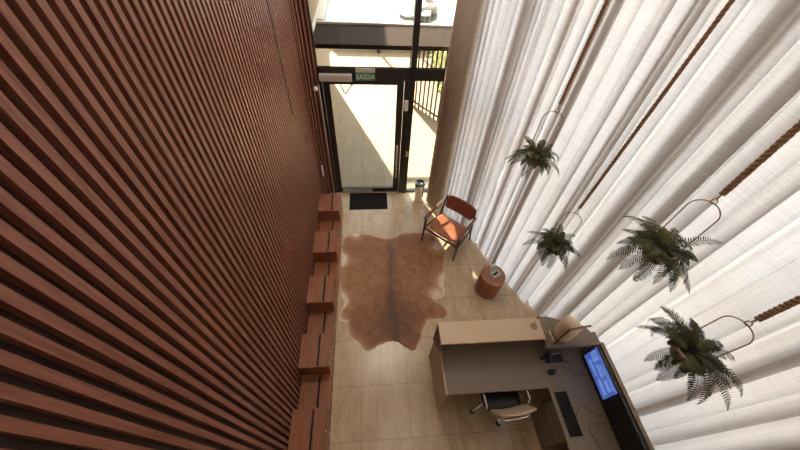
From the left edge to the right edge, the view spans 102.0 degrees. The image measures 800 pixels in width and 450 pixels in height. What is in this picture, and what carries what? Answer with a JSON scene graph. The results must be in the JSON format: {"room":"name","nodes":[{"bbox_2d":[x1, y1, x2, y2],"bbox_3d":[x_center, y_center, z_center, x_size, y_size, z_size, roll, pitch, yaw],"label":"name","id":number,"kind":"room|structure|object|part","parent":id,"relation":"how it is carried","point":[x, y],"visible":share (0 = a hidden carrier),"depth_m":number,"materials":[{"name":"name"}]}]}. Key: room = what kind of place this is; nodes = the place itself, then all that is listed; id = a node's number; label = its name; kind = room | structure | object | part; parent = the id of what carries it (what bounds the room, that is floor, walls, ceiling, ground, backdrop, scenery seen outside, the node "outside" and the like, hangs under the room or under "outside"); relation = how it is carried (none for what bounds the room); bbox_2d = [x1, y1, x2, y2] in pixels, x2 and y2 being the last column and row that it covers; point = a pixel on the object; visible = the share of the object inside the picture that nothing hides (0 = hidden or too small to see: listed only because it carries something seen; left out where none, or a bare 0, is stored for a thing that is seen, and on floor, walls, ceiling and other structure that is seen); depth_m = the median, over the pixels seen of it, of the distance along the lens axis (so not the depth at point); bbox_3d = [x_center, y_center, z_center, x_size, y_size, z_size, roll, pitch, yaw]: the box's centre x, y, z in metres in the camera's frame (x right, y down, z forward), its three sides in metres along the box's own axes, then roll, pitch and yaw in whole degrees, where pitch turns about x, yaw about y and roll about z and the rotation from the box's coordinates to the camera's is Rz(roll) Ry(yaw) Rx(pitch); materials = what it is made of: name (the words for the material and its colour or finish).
{"room":"reception lobby","nodes":[
{"label":"reception lobby","id":0,"kind":"room"},
{"bbox_2d":[0,0,333,449],"bbox_3d":[-1.078,-0.154,2.112,0.305,6.000,6.500,-1,50,-5],"label":"wall","id":1,"kind":"structure","parent":0,"point":[161,185],"depth_m":1.39,"materials":[{"name":"brown wood"}]},
{"bbox_2d":[266,0,292,113],"bbox_3d":[-1.205,-2.474,2.483,0.039,3.580,0.017,-1,50,-5],"label":"trim","id":2,"kind":"structure","parent":1,"relation":"attached to","point":[266,0],"depth_m":3.32,"materials":[{"name":"brown wood"}]},
{"bbox_2d":[318,84,334,193],"bbox_3d":[-1.246,-1.345,5.593,0.014,2.220,0.014,-1,50,-5],"label":"trim","id":3,"kind":"structure","parent":1,"relation":"attached to","point":[318,84],"depth_m":5.42,"materials":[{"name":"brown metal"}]},
{"bbox_2d":[306,0,445,192],"bbox_3d":[-0.139,-2.613,4.257,2.060,6.000,0.142,-1,50,-5],"label":"window","id":4,"kind":"structure","parent":1,"relation":"in","point":[410,75],"depth_m":4.78,"materials":[{"name":"black metal"}]},
{"bbox_2d":[318,73,353,93],"bbox_3d":[-0.919,-2.056,4.720,0.496,0.270,0.106,-1,50,-5],"label":"door closer","id":5,"kind":"object","parent":4,"relation":"attached to","point":[323,77],"depth_m":4.64,"materials":[{"name":"silver metal"}]},
{"bbox_2d":[323,80,403,191],"bbox_3d":[-0.590,-1.387,5.631,1.203,2.260,0.113,-1,50,-5],"label":"door","id":6,"kind":"structure","parent":4,"relation":"attached to","point":[400,84],"depth_m":5.48,"materials":[{"name":"black metal"}]},
{"bbox_3d":[-0.838,-0.689,6.444,0.580,0.085,0.004,-1,50,-5],"label":"kick plate","id":7,"kind":"part","parent":6,"relation":"part of","materials":[{"name":"silver metal"}]},
{"bbox_3d":[-0.068,-1.155,5.926,0.032,0.740,0.066,-1,50,-5],"label":"handle","id":8,"kind":"part","parent":6,"relation":"part of","materials":[{"name":"metal"}]},
{"bbox_2d":[355,68,374,80],"bbox_3d":[-0.500,-2.172,4.676,0.280,0.173,0.044,-1,50,-5],"label":"exit sign","id":9,"kind":"object","parent":4,"relation":"attached to","point":[362,74],"visible":1,"depth_m":4.66,"materials":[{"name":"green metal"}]},
{"bbox_3d":[-0.501,-2.159,4.698,0.280,0.123,0.034,-1,50,-5],"label":"sign plate","id":10,"kind":"part","parent":9,"relation":"part of","materials":[{"name":"green plastic"}]},
{"bbox_2d":[312,0,452,50],"bbox_3d":[0.138,-3.901,5.538,3.040,0.420,3.350,-1,50,-5],"label":"glass canopy","id":11,"kind":"object","parent":4,"relation":"attached to","point":[327,34],"visible":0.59,"depth_m":4.80,"materials":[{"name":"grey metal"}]},
{"bbox_3d":[0.130,-3.797,5.659,3.040,0.100,3.350,-1,50,-5],"label":"canopy frame","id":12,"kind":"part","parent":11,"relation":"part of","materials":[{"name":"white metal"}]},
{"bbox_2d":[309,0,331,87],"bbox_3d":[-1.772,-4.402,5.684,0.200,6.020,4.630,-1,50,-5],"label":"wall","id":13,"kind":"structure","parent":0,"point":[323,58],"depth_m":7.18,"materials":[{"name":"beige paint"}]},
{"bbox_2d":[329,191,567,449],"bbox_3d":[0.968,1.770,4.627,4.710,0.120,6.510,-1,50,-5],"label":"floor","id":14,"kind":"structure","parent":0,"point":[383,397],"depth_m":4.22,"materials":[{"name":"stone"}]},
{"bbox_2d":[288,407,330,449],"bbox_3d":[-0.983,2.335,3.617,0.375,0.500,0.419,-1,50,-5],"label":"base cabinet","id":15,"kind":"object","parent":14,"relation":"on","point":[310,427],"visible":1,"depth_m":3.45,"materials":[{"name":"brown wood"}]},
{"bbox_3d":[-0.818,2.245,3.527,0.018,0.228,0.415,-1,50,-5],"label":"door","id":16,"kind":"part","parent":15,"relation":"part of","materials":[{"name":"brown wood"}]},
{"bbox_3d":[-0.828,2.407,3.718,0.024,0.228,0.415,-1,50,-5],"label":"door","id":17,"kind":"part","parent":15,"relation":"part of","materials":[{"name":"brown wood"}]},
{"bbox_2d":[298,373,332,414],"bbox_3d":[-1.019,2.092,3.985,0.375,0.250,0.423,-1,50,-5],"label":"base cabinet","id":18,"kind":"object","parent":14,"relation":"on","point":[316,390],"visible":0.74,"depth_m":3.90,"materials":[{"name":"brown wood"}]},
{"bbox_3d":[-0.857,2.083,3.991,0.024,0.228,0.419,-1,50,-5],"label":"door","id":19,"kind":"part","parent":18,"relation":"part of","materials":[{"name":"brown wood"}]},
{"bbox_2d":[298,333,334,376],"bbox_3d":[-1.042,1.692,4.159,0.375,0.500,0.406,-1,50,-5],"label":"base cabinet","id":20,"kind":"object","parent":14,"relation":"on","point":[317,351],"visible":1,"depth_m":3.97,"materials":[{"name":"brown wood"}]},
{"bbox_3d":[-0.878,1.602,4.070,0.018,0.228,0.402,-1,50,-5],"label":"door","id":21,"kind":"part","parent":20,"relation":"part of","materials":[{"name":"brown wood"}]},
{"bbox_3d":[-0.887,1.763,4.260,0.024,0.228,0.402,-1,50,-5],"label":"door","id":22,"kind":"part","parent":20,"relation":"part of","materials":[{"name":"brown wood"}]},
{"bbox_2d":[306,275,337,315],"bbox_3d":[-1.101,1.047,4.702,0.375,0.500,0.416,-1,50,-5],"label":"base cabinet","id":23,"kind":"object","parent":14,"relation":"on","point":[322,295],"visible":0.91,"depth_m":4.51,"materials":[{"name":"brown wood"}]},
{"bbox_3d":[-0.937,0.957,4.613,0.018,0.228,0.412,-1,50,-5],"label":"door","id":24,"kind":"part","parent":23,"relation":"part of","materials":[{"name":"brown wood"}]},
{"bbox_3d":[-0.946,1.119,4.803,0.024,0.228,0.412,-1,50,-5],"label":"door","id":25,"kind":"part","parent":23,"relation":"part of","materials":[{"name":"brown wood"}]},
{"bbox_2d":[307,310,336,343],"bbox_3d":[-1.078,1.452,4.524,0.375,0.250,0.426,-1,50,-5],"label":"base cabinet","id":26,"kind":"object","parent":14,"relation":"on","point":[319,322],"visible":0.77,"depth_m":4.46,"materials":[{"name":"brown wood"}]},
{"bbox_3d":[-0.916,1.443,4.530,0.024,0.228,0.422,-1,50,-5],"label":"door","id":27,"kind":"part","parent":26,"relation":"part of","materials":[{"name":"brown wood"}]},
{"bbox_2d":[313,230,340,267],"bbox_3d":[-1.160,0.412,5.237,0.375,0.500,0.421,-1,50,-5],"label":"base cabinet","id":28,"kind":"object","parent":14,"relation":"on","point":[327,247],"visible":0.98,"depth_m":5.04,"materials":[{"name":"brown wood"}]},
{"bbox_3d":[-0.995,0.322,5.148,0.018,0.228,0.417,-1,50,-5],"label":"door","id":29,"kind":"part","parent":28,"relation":"part of","materials":[{"name":"brown wood"}]},
{"bbox_3d":[-1.004,0.483,5.338,0.024,0.228,0.417,-1,50,-5],"label":"door","id":30,"kind":"part","parent":28,"relation":"part of","materials":[{"name":"brown wood"}]},
{"bbox_2d":[314,261,339,289],"bbox_3d":[-1.137,0.811,5.064,0.375,0.250,0.406,-1,50,-5],"label":"base cabinet","id":31,"kind":"object","parent":14,"relation":"on","point":[332,267],"visible":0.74,"depth_m":5.02,"materials":[{"name":"brown wood"}]},
{"bbox_3d":[-0.975,0.802,5.070,0.024,0.228,0.402,-1,50,-5],"label":"door","id":32,"kind":"part","parent":31,"relation":"part of","materials":[{"name":"brown wood"}]},
{"bbox_2d":[318,194,342,224],"bbox_3d":[-1.219,-0.231,5.778,0.375,0.500,0.406,-1,50,-5],"label":"base cabinet","id":33,"kind":"object","parent":14,"relation":"on","point":[330,208],"visible":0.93,"depth_m":5.58,"materials":[{"name":"brown wood"}]},
{"bbox_3d":[-1.054,-0.321,5.689,0.018,0.228,0.402,-1,50,-5],"label":"door","id":34,"kind":"part","parent":33,"relation":"part of","materials":[{"name":"brown wood"}]},
{"bbox_3d":[-1.063,-0.159,5.880,0.024,0.228,0.402,-1,50,-5],"label":"door","id":35,"kind":"part","parent":33,"relation":"part of","materials":[{"name":"brown wood"}]},
{"bbox_2d":[319,221,341,244],"bbox_3d":[-1.196,0.169,5.605,0.375,0.250,0.421,-1,50,-5],"label":"base cabinet","id":36,"kind":"object","parent":14,"relation":"on","point":[324,225],"visible":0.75,"depth_m":5.57,"materials":[{"name":"brown wood"}]},
{"bbox_3d":[-1.034,0.159,5.612,0.024,0.228,0.417,-1,50,-5],"label":"door","id":37,"kind":"part","parent":36,"relation":"part of","materials":[{"name":"brown wood"}]},
{"bbox_2d":[349,193,387,209],"bbox_3d":[-0.616,-0.471,6.340,0.735,0.012,0.445,-1,50,-5],"label":"door mat","id":38,"kind":"object","parent":14,"relation":"on","point":[358,201],"visible":1,"depth_m":6.33,"materials":[{"name":"black rubber"}]},
{"bbox_2d":[338,233,446,350],"bbox_3d":[-0.071,0.946,5.174,1.766,0.009,2.105,-1,50,-5],"label":"cowhide rug","id":39,"kind":"object","parent":14,"relation":"on","point":[390,287],"visible":1,"depth_m":5.14,"materials":[{"name":"fur"}]},
{"bbox_2d":[414,179,424,203],"bbox_3d":[0.369,-0.640,6.236,0.190,0.486,0.190,-1,50,-5],"label":"waste bin","id":40,"kind":"object","parent":14,"relation":"on","point":[419,184],"visible":1,"depth_m":6.12,"materials":[{"name":"silver metal"}]},
{"bbox_2d":[421,194,476,260],"bbox_3d":[0.844,0.019,5.513,0.718,0.785,0.639,32,55,22],"label":"lounge chair","id":41,"kind":"object","parent":14,"relation":"on","point":[443,225],"visible":1,"depth_m":5.44,"materials":[{"name":"leather"}]},
{"bbox_3d":[0.413,0.078,5.554,0.038,0.601,0.049,32,55,22],"label":"leg","id":42,"kind":"part","parent":41,"relation":"part of","materials":[{"name":"brown wood"}]},
{"bbox_3d":[0.573,-0.267,5.432,0.068,0.041,0.550,32,55,22],"label":"armrest","id":43,"kind":"part","parent":41,"relation":"part of","materials":[{"name":"brown wood"}]},
{"bbox_3d":[0.760,-0.262,5.759,0.074,0.765,0.103,32,55,22],"label":"leg","id":44,"kind":"part","parent":41,"relation":"part of","materials":[{"name":"brown wood"}]},
{"bbox_3d":[0.815,0.052,5.495,0.560,0.098,0.469,32,55,22],"label":"seat","id":45,"kind":"part","parent":41,"relation":"part of","materials":[{"name":"leather"}]},
{"bbox_3d":[0.818,0.076,5.533,0.678,0.045,0.512,32,55,22],"label":"seat frame","id":46,"kind":"part","parent":41,"relation":"part of","materials":[{"name":"brown wood"}]},
{"bbox_3d":[0.924,0.399,5.314,0.038,0.601,0.049,32,55,22],"label":"leg","id":47,"kind":"part","parent":41,"relation":"part of","materials":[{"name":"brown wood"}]},
{"bbox_3d":[1.021,-0.294,5.444,0.530,0.257,0.130,32,55,22],"label":"backrest","id":48,"kind":"part","parent":41,"relation":"part of","materials":[{"name":"leather"}]},
{"bbox_3d":[1.084,0.055,5.192,0.068,0.041,0.550,32,55,22],"label":"armrest","id":49,"kind":"part","parent":41,"relation":"part of","materials":[{"name":"brown wood"}]},
{"bbox_3d":[1.225,0.031,5.541,0.074,0.765,0.103,32,55,22],"label":"leg","id":50,"kind":"part","parent":41,"relation":"part of","materials":[{"name":"brown wood"}]},
{"bbox_2d":[475,265,505,298],"bbox_3d":[1.395,0.889,5.043,0.374,0.425,0.374,-1,50,-5],"label":"side table","id":51,"kind":"object","parent":14,"relation":"on","point":[486,287],"visible":0.96,"depth_m":4.90,"materials":[{"name":"brown wood"}]},
{"bbox_2d":[488,263,500,278],"bbox_3d":[1.415,0.683,4.831,0.135,0.165,0.154,-25,55,-22],"label":"card holder","id":52,"kind":"object","parent":51,"relation":"on","point":[494,272],"visible":1,"depth_m":4.85,"materials":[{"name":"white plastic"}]},
{"bbox_2d":[488,268,500,278],"bbox_3d":[1.422,0.726,4.860,0.135,0.068,0.122,-25,55,-22],"label":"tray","id":53,"kind":"object","parent":52,"relation":"on","point":[494,273],"depth_m":4.86,"materials":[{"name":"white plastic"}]},
{"bbox_2d":[469,390,536,426],"bbox_3d":[1.167,1.984,3.804,0.584,0.874,0.626,-5,50,-8],"label":"office chair","id":54,"kind":"object","parent":14,"relation":"on","point":[506,404],"visible":0.7,"depth_m":3.69,"materials":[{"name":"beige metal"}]},
{"bbox_3d":[0.941,1.944,3.655,0.060,0.222,0.306,-5,50,-8],"label":"armrest","id":55,"kind":"part","parent":54,"relation":"part of","materials":[{"name":"silver metal"}]},
{"bbox_3d":[1.155,1.956,3.817,0.440,0.055,0.420,-5,50,-8],"label":"seat","id":56,"kind":"part","parent":54,"relation":"part of","materials":[{"name":"black plastic"}]},
{"bbox_3d":[1.204,2.049,3.526,0.436,0.281,0.165,-5,50,-8],"label":"frame","id":57,"kind":"part","parent":54,"relation":"part of","materials":[{"name":"silver metal"}]},
{"bbox_3d":[1.208,1.984,3.458,0.420,0.343,0.143,-5,50,-8],"label":"backrest","id":58,"kind":"part","parent":54,"relation":"part of","materials":[{"name":"beige"}]},
{"bbox_3d":[1.400,1.903,3.719,0.060,0.222,0.306,-5,50,-8],"label":"armrest","id":59,"kind":"part","parent":54,"relation":"part of","materials":[{"name":"silver metal"}]},
{"bbox_2d":[429,316,653,449],"bbox_3d":[1.367,2.136,3.541,1.810,1.100,1.900,-1,50,-5],"label":"reception desk","id":60,"kind":"object","parent":14,"relation":"on","point":[502,355],"visible":0.88,"depth_m":3.63,"materials":[{"name":"beige wood"}]},
{"bbox_2d":[433,325,442,350],"bbox_3d":[0.434,1.359,3.766,0.019,0.468,0.246,-1,50,-5],"label":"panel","id":61,"kind":"structure","parent":60,"relation":"on","point":[436,339],"depth_m":3.70,"materials":[{"name":"beige laminate"}]},
{"bbox_3d":[0.461,1.814,3.983,0.023,0.755,0.666,-1,50,-5],"label":"panel","id":62,"kind":"part","parent":60,"relation":"part of","materials":[{"name":"brown wood"}]},
{"bbox_2d":[438,318,545,344],"bbox_3d":[1.018,1.186,3.623,1.172,0.030,0.248,-1,50,-5],"label":"countertop","id":63,"kind":"structure","parent":60,"relation":"on","point":[523,329],"depth_m":3.60,"materials":[{"name":"beige wood"}]},
{"bbox_2d":[441,340,620,449],"bbox_3d":[1.383,2.039,3.385,1.703,0.035,1.845,-1,50,-5],"label":"countertop","id":64,"kind":"structure","parent":60,"relation":"on","point":[477,368],"depth_m":3.64,"materials":[{"name":"beige laminate"}]},
{"bbox_3d":[1.664,2.395,3.826,0.021,0.240,0.380,-1,50,-5],"label":"drawer","id":65,"kind":"part","parent":60,"relation":"part of","materials":[{"name":"beige laminate"}]},
{"bbox_3d":[1.675,2.248,3.653,0.021,0.185,0.380,-1,50,-5],"label":"drawer","id":66,"kind":"part","parent":60,"relation":"part of","materials":[{"name":"beige laminate"}]},
{"bbox_2d":[547,369,555,374],"bbox_3d":[1.726,1.667,3.677,0.104,0.033,0.062,-6,50,-8],"label":"mouse","id":67,"kind":"object","parent":60,"relation":"on","point":[551,371],"visible":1,"depth_m":3.67,"materials":[{"name":"black plastic"}]},
{"bbox_2d":[540,352,568,363],"bbox_3d":[1.793,1.551,3.758,0.337,0.075,0.122,-3,50,-7],"label":"desk phone","id":68,"kind":"object","parent":60,"relation":"on","point":[552,357],"visible":1,"depth_m":3.76,"materials":[{"name":"black plastic"}]},
{"bbox_3d":[1.684,2.122,3.504,0.021,0.175,0.380,-1,50,-5],"label":"drawer","id":69,"kind":"part","parent":60,"relation":"part of","materials":[{"name":"beige laminate"}]},
{"bbox_2d":[554,391,582,436],"bbox_3d":[1.775,1.986,3.419,0.140,0.018,0.420,-2,50,-5],"label":"keyboard","id":70,"kind":"object","parent":60,"relation":"on","point":[571,422],"visible":1,"depth_m":3.40,"materials":[{"name":"black plastic"}]},
{"bbox_2d":[547,316,591,344],"bbox_3d":[1.804,1.114,3.484,0.253,0.408,0.196,-7,50,-9],"label":"table lamp","id":71,"kind":"object","parent":60,"relation":"on","point":[568,327],"visible":1,"depth_m":3.40,"materials":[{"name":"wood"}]},
{"bbox_3d":[1.799,1.124,3.495,0.196,0.352,0.196,-7,50,-9],"label":"lamp shade","id":72,"kind":"part","parent":71,"relation":"part of","materials":[{"name":"beige fabric"}]},
{"bbox_2d":[582,346,620,401],"bbox_3d":[2.185,1.621,3.528,0.058,0.364,0.485,-1,50,-5],"label":"monitor","id":73,"kind":"object","parent":60,"relation":"on","point":[606,387],"visible":0.99,"depth_m":3.49,"materials":[{"name":"blue glass"}]},
{"bbox_2d":[602,395,646,449],"bbox_3d":[2.221,2.000,3.208,0.057,0.364,0.500,-1,50,-5],"label":"monitor","id":74,"kind":"object","parent":60,"relation":"on","point":[625,430],"visible":1,"depth_m":3.19,"materials":[{"name":"black plastic"}]},
{"bbox_2d":[442,0,799,319],"bbox_3d":[1.685,-1.283,3.303,0.171,5.888,2.840,-23,55,-21],"label":"curtain","id":75,"kind":"object","parent":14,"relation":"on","point":[745,74],"visible":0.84,"depth_m":3.08,"materials":[{"name":"fabric"}]},
{"bbox_2d":[571,96,799,449],"bbox_3d":[3.041,0.857,1.573,0.404,5.888,3.525,-8,51,-10],"label":"curtain","id":76,"kind":"object","parent":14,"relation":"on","point":[755,268],"visible":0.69,"depth_m":2.75,"materials":[{"name":"fabric"}]},
{"bbox_2d":[426,0,485,205],"bbox_3d":[0.843,-2.414,4.151,0.370,6.000,0.370,-1,50,-5],"label":"column","id":77,"kind":"structure","parent":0,"point":[468,13],"depth_m":4.54,"materials":[{"name":"beige paint"}]},
{"bbox_2d":[425,197,441,208],"bbox_3d":[0.699,-0.487,6.423,0.410,0.034,0.410,-1,50,-5],"label":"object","id":78,"kind":"structure","parent":77,"relation":"attached to","point":[425,197],"depth_m":6.31,"materials":[{"name":"beige paint"}]},
{"bbox_3d":[1.105,-3.464,0.988,5.120,0.200,10.200,-1,50,-5],"label":"ceiling","id":79,"kind":"structure","parent":0,"visible":0},
{"bbox_2d":[558,0,609,104],"bbox_3d":[1.168,-1.661,1.268,0.026,2.556,0.026,-1,50,-5],"label":"rope","id":80,"kind":"object","parent":79,"relation":"hanging from","point":[606,2],"visible":1,"depth_m":1.96,"materials":[{"name":"fabric"}]},
{"bbox_2d":[504,104,563,178],"bbox_3d":[1.077,-0.645,2.443,0.422,0.581,0.415,10,50,5],"label":"hanging fern","id":81,"kind":"object","parent":80,"relation":"hanging from","point":[536,156],"visible":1,"depth_m":2.54,"materials":[{"name":"green plant"}]},
{"bbox_2d":[528,152,546,166],"bbox_3d":[1.083,-0.533,2.597,0.153,0.100,0.153,25,53,16],"label":"pot","id":82,"kind":"object","parent":81,"relation":"on","point":[540,154],"depth_m":2.55,"materials":[{"name":"ceramic"}]},
{"bbox_2d":[578,0,734,209],"bbox_3d":[1.546,-1.174,1.327,0.133,3.234,0.027,-1,50,-4],"label":"rope","id":83,"kind":"object","parent":79,"relation":"hanging from","point":[729,3],"visible":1,"depth_m":1.81,"materials":[{"name":"fabric"}]},
{"bbox_2d":[521,209,581,271],"bbox_3d":[1.400,0.064,2.816,0.492,0.675,0.486,34,56,23],"label":"hanging fern","id":84,"kind":"object","parent":83,"relation":"hanging from","point":[554,243],"visible":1,"depth_m":2.87,"materials":[{"name":"green plant"}]},
{"bbox_2d":[719,119,799,195],"bbox_3d":[1.632,-0.948,0.640,0.032,2.478,0.032,-21,54,-20],"label":"rope","id":85,"kind":"object","parent":79,"relation":"hanging from","point":[790,133],"visible":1,"depth_m":1.41,"materials":[{"name":"fabric"}]},
{"bbox_2d":[606,195,721,293],"bbox_3d":[1.555,0.049,1.838,0.508,0.670,0.533,-27,56,-24],"label":"hanging fern","id":86,"kind":"object","parent":85,"relation":"hanging from","point":[658,247],"visible":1,"depth_m":1.89,"materials":[{"name":"green plant"}]},
{"bbox_2d":[643,245,678,264],"bbox_3d":[1.549,0.160,1.946,0.182,0.100,0.182,-27,56,-24],"label":"pot","id":87,"kind":"object","parent":86,"relation":"on","point":[667,248],"depth_m":1.89,"materials":[{"name":"ceramic"}]},
{"bbox_2d":[754,296,799,321],"bbox_3d":[1.739,-0.463,0.449,0.032,2.803,0.032,-1,50,-5],"label":"rope","id":88,"kind":"object","parent":79,"relation":"hanging from","point":[792,302],"visible":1,"depth_m":1.43,"materials":[{"name":"fabric"}]},
{"bbox_2d":[637,306,756,410],"bbox_3d":[1.678,0.636,1.739,0.485,0.616,0.564,-14,52,-15],"label":"hanging fern","id":89,"kind":"object","parent":88,"relation":"hanging from","point":[694,355],"visible":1,"depth_m":1.80,"materials":[{"name":"green plant"}]},
{"bbox_2d":[669,340,711,365],"bbox_3d":[1.649,0.734,1.860,0.186,0.100,0.186,-14,52,-15],"label":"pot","id":90,"kind":"object","parent":89,"relation":"on","point":[698,347],"depth_m":1.82,"materials":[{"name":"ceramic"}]},
{"label":"outside","id":91,"kind":"structure","parent":0,"visible":0},
{"bbox_2d":[325,0,337,54],"bbox_3d":[-0.932,-4.545,10.063,60.000,0.175,60.000,-1,50,-5],"label":"ground","id":92,"kind":"structure","parent":91,"point":[332,6],"depth_m":13.57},
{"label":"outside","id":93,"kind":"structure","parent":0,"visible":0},
{"bbox_2d":[329,0,455,187],"bbox_3d":[2.391,-10.372,15.032,10.300,0.104,25.188,-1,50,-5],"label":"ground","id":94,"kind":"structure","parent":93,"point":[364,116],"depth_m":8.39,"materials":[{"name":"beige concrete"}]},
{"bbox_2d":[333,18,429,52],"bbox_3d":[1.384,-6.235,10.721,7.200,1.020,0.300,-1,50,-5],"label":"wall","id":95,"kind":"structure","parent":94,"relation":"on","point":[378,19],"depth_m":10.86,"materials":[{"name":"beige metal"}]},
{"bbox_2d":[384,0,456,2],"bbox_3d":[-1.303,-11.746,12.599,18.000,5.020,0.500,-1,50,-5],"label":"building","id":96,"kind":"structure","parent":94,"relation":"on","point":[442,1],"depth_m":14.63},
{"bbox_2d":[409,2,453,121],"bbox_3d":[0.957,-3.484,7.493,0.063,2.342,2.234,-31,58,-26],"label":"railing","id":97,"kind":"object","parent":94,"relation":"on","point":[438,13],"visible":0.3,"depth_m":7.77,"materials":[{"name":"black metal"}]},
{"bbox_3d":[0.914,-2.798,8.288,0.063,0.043,2.209,-31,58,-26],"label":"rail","id":98,"kind":"part","parent":97,"relation":"part of","materials":[{"name":"black metal"}]},
{"bbox_3d":[1.020,-4.219,6.612,0.063,0.043,2.209,-31,58,-26],"label":"rail","id":99,"kind":"part","parent":97,"relation":"part of","materials":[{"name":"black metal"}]},
{"bbox_2d":[429,8,454,92],"bbox_3d":[1.796,-4.911,9.277,1.698,1.728,2.173,-1,50,-5],"label":"hedge","id":100,"kind":"object","parent":94,"relation":"on","point":[453,11],"visible":0.04,"depth_m":9.24,"materials":[{"name":"plant"}]}
]}

